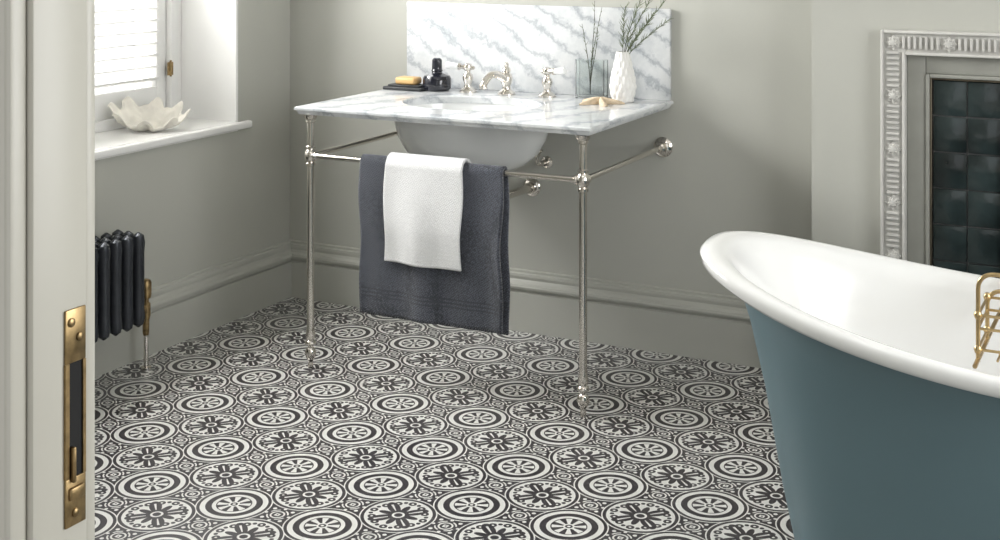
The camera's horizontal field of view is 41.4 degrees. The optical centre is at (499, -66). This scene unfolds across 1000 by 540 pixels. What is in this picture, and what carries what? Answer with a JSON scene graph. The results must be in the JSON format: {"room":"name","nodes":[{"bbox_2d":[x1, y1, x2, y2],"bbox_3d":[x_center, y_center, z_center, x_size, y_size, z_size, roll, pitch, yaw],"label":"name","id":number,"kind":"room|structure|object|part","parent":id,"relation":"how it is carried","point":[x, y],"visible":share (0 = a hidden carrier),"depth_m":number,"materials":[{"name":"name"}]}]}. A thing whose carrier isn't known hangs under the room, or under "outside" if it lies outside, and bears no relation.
{"room":"bathroom","nodes":[
{"label":"bathroom","id":0,"kind":"room"},
{"bbox_2d":[95,0,289,286],"bbox_3d":[-1.880,0.190,3.800,0.500,2.700,3.600,0,0,27],"label":"wall","id":1,"kind":"structure","parent":0,"point":[203,203],"depth_m":4.92,"materials":[{"name":"paint"}]},
{"bbox_2d":[95,0,180,132],"bbox_3d":[-1.574,0.307,4.497,0.073,0.795,1.396,0,0,27],"label":"shutter surround","id":2,"kind":"object","parent":1,"relation":"attached to","point":[173,7],"depth_m":5.06,"materials":[{"name":"white wood"}]},
{"bbox_2d":[95,0,158,89],"bbox_3d":[-1.582,0.307,4.501,0.054,0.507,1.174,0,0,27],"label":"louvres","id":3,"kind":"object","parent":2,"relation":"attached to","point":[97,2],"visible":0.52,"depth_m":4.87,"materials":[{"name":"white paint"}]},
{"bbox_2d":[95,0,165,120],"bbox_3d":[-1.582,0.304,4.501,0.030,0.728,1.276,0,0,27],"label":"frames","id":4,"kind":"object","parent":2,"relation":"attached to","point":[144,95],"depth_m":5.02,"materials":[{"name":"white wood"}]},
{"bbox_3d":[-1.257,0.299,5.048,0.010,0.482,0.030,0,0,27],"label":"hinges","id":5,"kind":"part","parent":2,"relation":"part of","materials":[{"name":"gold metal"}]},
{"bbox_2d":[135,1,150,87],"bbox_3d":[-1.686,-0.077,4.554,0.040,1.565,1.396,0,0,27],"label":"window","id":6,"kind":"structure","parent":1,"relation":"in","point":[142,16],"depth_m":5.12,"materials":[{"name":"white paint"}]},
{"bbox_2d":[95,118,251,160],"bbox_3d":[-1.524,0.723,4.468,0.528,0.035,1.535,0,0,27],"label":"sill","id":7,"kind":"structure","parent":1,"relation":"attached to","point":[112,143],"depth_m":4.67,"materials":[{"name":"white paint"}]},
{"bbox_2d":[107,96,190,131],"bbox_3d":[-1.262,0.645,4.756,0.290,0.118,0.148,0,0,-16],"label":"shell","id":8,"kind":"object","parent":7,"relation":"on","point":[153,116],"visible":1,"depth_m":4.79,"materials":[{"name":"white ceramic"}]},
{"bbox_2d":[95,240,291,376],"bbox_3d":[-1.630,1.329,3.704,0.032,0.222,3.544,0,0,27],"label":"baseboard","id":9,"kind":"structure","parent":1,"relation":"attached to","point":[186,307],"depth_m":4.79,"materials":[{"name":"paint"}]},
{"bbox_2d":[181,0,237,121],"bbox_3d":[-1.517,-0.077,4.468,0.460,1.565,1.420,0,0,27],"label":"window reveal","id":10,"kind":"structure","parent":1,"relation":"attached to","point":[209,28],"depth_m":5.04,"materials":[{"name":"white paint"}]},
{"bbox_2d":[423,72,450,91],"bbox_3d":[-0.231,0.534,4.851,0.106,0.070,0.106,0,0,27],"label":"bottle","id":11,"kind":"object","parent":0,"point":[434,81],"depth_m":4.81,"materials":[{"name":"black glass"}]},
{"bbox_2d":[95,297,794,539],"bbox_3d":[0.259,1.490,2.710,4.300,0.100,3.600,0,0,27],"label":"floor","id":12,"kind":"structure","parent":0,"point":[397,429],"depth_m":3.76,"materials":[{"name":"tile"}]},
{"bbox_2d":[95,229,151,369],"bbox_3d":[-1.369,1.204,4.061,0.172,0.473,0.806,0,0,27],"label":"radiator","id":13,"kind":"object","parent":12,"relation":"on","point":[122,292],"visible":0.38,"depth_m":4.23,"materials":[{"name":"metal"}]},
{"bbox_2d":[294,2,673,416],"bbox_3d":[-0.043,0.847,4.475,1.070,1.186,0.727,0,0,27],"label":"washstand","id":14,"kind":"object","parent":12,"relation":"on","point":[484,126],"visible":0.9,"depth_m":4.58,"materials":[{"name":"stone"}]},
{"bbox_3d":[-0.630,1.018,4.397,0.046,0.844,0.046,0,0,27],"label":"leg","id":15,"kind":"part","parent":14,"relation":"part of","materials":[{"name":"silver metal"}]},
{"bbox_2d":[383,83,424,91],"bbox_3d":[-0.338,0.560,4.882,0.165,0.019,0.100,0,0,27],"label":"soap dish","id":16,"kind":"object","parent":14,"relation":"on","point":[418,87],"depth_m":4.84,"materials":[{"name":"black stone"}]},
{"bbox_2d":[395,76,421,84],"bbox_3d":[-0.338,0.537,4.882,0.085,0.026,0.060,0,0,27],"label":"soap bar","id":17,"kind":"object","parent":16,"relation":"on","point":[408,80],"depth_m":4.86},
{"bbox_2d":[383,152,470,270],"bbox_3d":[-0.232,0.869,4.181,0.287,0.342,0.102,0,0,27],"label":"hand towel","id":18,"kind":"object","parent":14,"relation":"hanging from","point":[423,194],"visible":0.94,"depth_m":4.14,"materials":[{"name":"white fabric"}]},
{"bbox_2d":[358,154,509,334],"bbox_3d":[-0.217,0.973,4.174,0.528,0.524,0.075,0,0,27],"label":"bath towel","id":19,"kind":"object","parent":14,"relation":"hanging from","point":[475,297],"visible":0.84,"depth_m":4.11,"materials":[{"name":"grey fabric"}]},
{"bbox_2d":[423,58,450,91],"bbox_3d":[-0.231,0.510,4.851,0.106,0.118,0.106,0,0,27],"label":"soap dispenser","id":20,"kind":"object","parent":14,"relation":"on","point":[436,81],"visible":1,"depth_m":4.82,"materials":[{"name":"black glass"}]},
{"bbox_2d":[394,103,547,170],"bbox_3d":[-0.097,0.702,4.490,0.572,0.211,0.454,0,0,27],"label":"basin","id":21,"kind":"object","parent":14,"relation":"in","point":[512,149],"depth_m":4.31,"materials":[{"name":"white ceramic"}]},
{"bbox_2d":[445,62,566,97],"bbox_3d":[0.001,0.512,4.679,0.480,0.115,0.169,0,0,27],"label":"faucet","id":22,"kind":"object","parent":14,"relation":"on","point":[506,78],"visible":1,"depth_m":4.70,"materials":[{"name":"silver metal"}]},
{"bbox_3d":[0.248,1.018,3.950,0.046,0.844,0.046,0,0,27],"label":"leg","id":23,"kind":"part","parent":14,"relation":"part of","materials":[{"name":"silver metal"}]},
{"bbox_2d":[575,1,607,97],"bbox_3d":[0.319,0.400,4.614,0.110,0.340,0.043,0,0,27],"label":"glass bud vase","id":24,"kind":"object","parent":14,"relation":"on","point":[591,75],"visible":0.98,"depth_m":4.60,"materials":[{"name":"clear glass"}]},
{"bbox_3d":[0.320,0.502,4.615,0.110,0.135,0.034,0,0,27],"label":"glass","id":25,"kind":"part","parent":24,"relation":"part of","materials":[{"name":"clear glass"}]},
{"bbox_2d":[579,97,624,106],"bbox_3d":[0.343,0.558,4.471,0.159,0.023,0.152,0,0,27],"label":"starfish","id":26,"kind":"object","parent":14,"relation":"on","point":[602,101],"visible":1,"depth_m":4.45,"materials":[{"name":"beige"}]},
{"bbox_2d":[609,0,673,102],"bbox_3d":[0.477,0.375,4.475,0.227,0.389,0.093,0,0,30],"label":"ribbed vase","id":27,"kind":"object","parent":14,"relation":"on","point":[622,85],"visible":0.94,"depth_m":4.48,"materials":[{"name":"white ceramic"}]},
{"bbox_2d":[700,231,999,539],"bbox_3d":[1.242,1.069,2.680,1.708,0.742,0.764,0,0,27],"label":"bathtub","id":28,"kind":"object","parent":12,"relation":"on","point":[885,426],"visible":1,"depth_m":2.72,"materials":[{"name":"blue ceramic"}]},
{"bbox_2d":[972,272,999,368],"bbox_3d":[1.170,0.722,2.714,0.296,0.173,0.705,0,0,27],"label":"rack","id":29,"kind":"object","parent":28,"relation":"on","point":[979,348],"visible":1,"depth_m":2.50,"materials":[{"name":"gold metal"}]},
{"bbox_2d":[290,0,811,295],"bbox_3d":[1.032,0.190,4.448,5.100,2.700,0.200,0,0,27],"label":"wall","id":30,"kind":"structure","parent":0,"point":[738,123],"depth_m":4.60,"materials":[{"name":"paint"}]},
{"bbox_2d":[290,239,760,367],"bbox_3d":[0.106,1.329,4.790,2.140,0.222,0.032,0,0,27],"label":"baseboard","id":31,"kind":"structure","parent":30,"relation":"attached to","point":[672,321],"depth_m":4.64,"materials":[{"name":"paint"}]},
{"bbox_2d":[407,2,670,100],"bbox_3d":[0.119,0.412,4.788,1.052,0.316,0.021,0,0,27],"label":"backsplash","id":32,"kind":"structure","parent":30,"relation":"attached to","point":[531,38],"depth_m":4.78,"materials":[{"name":"stone"}]},
{"bbox_2d":[812,0,999,254],"bbox_3d":[1.743,0.140,3.861,1.620,2.600,0.200,0,0,27],"label":"wall","id":33,"kind":"structure","parent":0,"point":[845,33],"depth_m":4.08,"materials":[{"name":"paint"}]},
{"bbox_2d":[880,29,999,277],"bbox_3d":[1.683,0.864,3.745,1.180,1.153,0.062,0,0,27],"label":"fireplace","id":34,"kind":"object","parent":33,"relation":"attached to","point":[940,90],"visible":0.65,"depth_m":3.95,"materials":[{"name":"grey stone"}]},
{"bbox_3d":[1.692,0.933,3.761,0.900,1.013,0.024,0,0,27],"label":"metal trim","id":35,"kind":"part","parent":34,"relation":"part of","materials":[{"name":"brown metal"}]},
{"bbox_3d":[-0.635,0.190,1.177,5.100,2.700,0.056,0,0,27],"label":"wall","id":36,"kind":"structure","parent":0,"visible":0},
{"bbox_2d":[0,0,94,539],"bbox_3d":[0.088,0.325,0.800,1.220,2.230,0.094,0,0,27],"label":"trim","id":37,"kind":"structure","parent":36,"relation":"attached to","point":[12,12],"depth_m":1.00,"materials":[{"name":"paint"}]},
{"bbox_2d":[26,0,85,539],"bbox_3d":[0.091,0.380,0.806,1.010,2.120,0.056,0,0,27],"label":"door frame","id":38,"kind":"structure","parent":36,"relation":"attached to","point":[55,29],"depth_m":1.02,"materials":[{"name":"paint"}]},
{"bbox_2d":[64,305,85,529],"bbox_3d":[-0.332,0.378,1.038,0.006,0.170,0.022,0,0,27],"label":"strike plate","id":39,"kind":"object","parent":38,"relation":"attached to","point":[75,318],"visible":1,"depth_m":1.03,"materials":[{"name":"gold metal"}]},
{"bbox_2d":[70,359,81,474],"bbox_3d":[-0.335,0.380,1.039,0.002,0.093,0.016,0,0,27],"label":"strike hole","id":40,"kind":"object","parent":39,"relation":"in","point":[75,367],"depth_m":1.04,"materials":[{"name":"black metal"}]}
]}

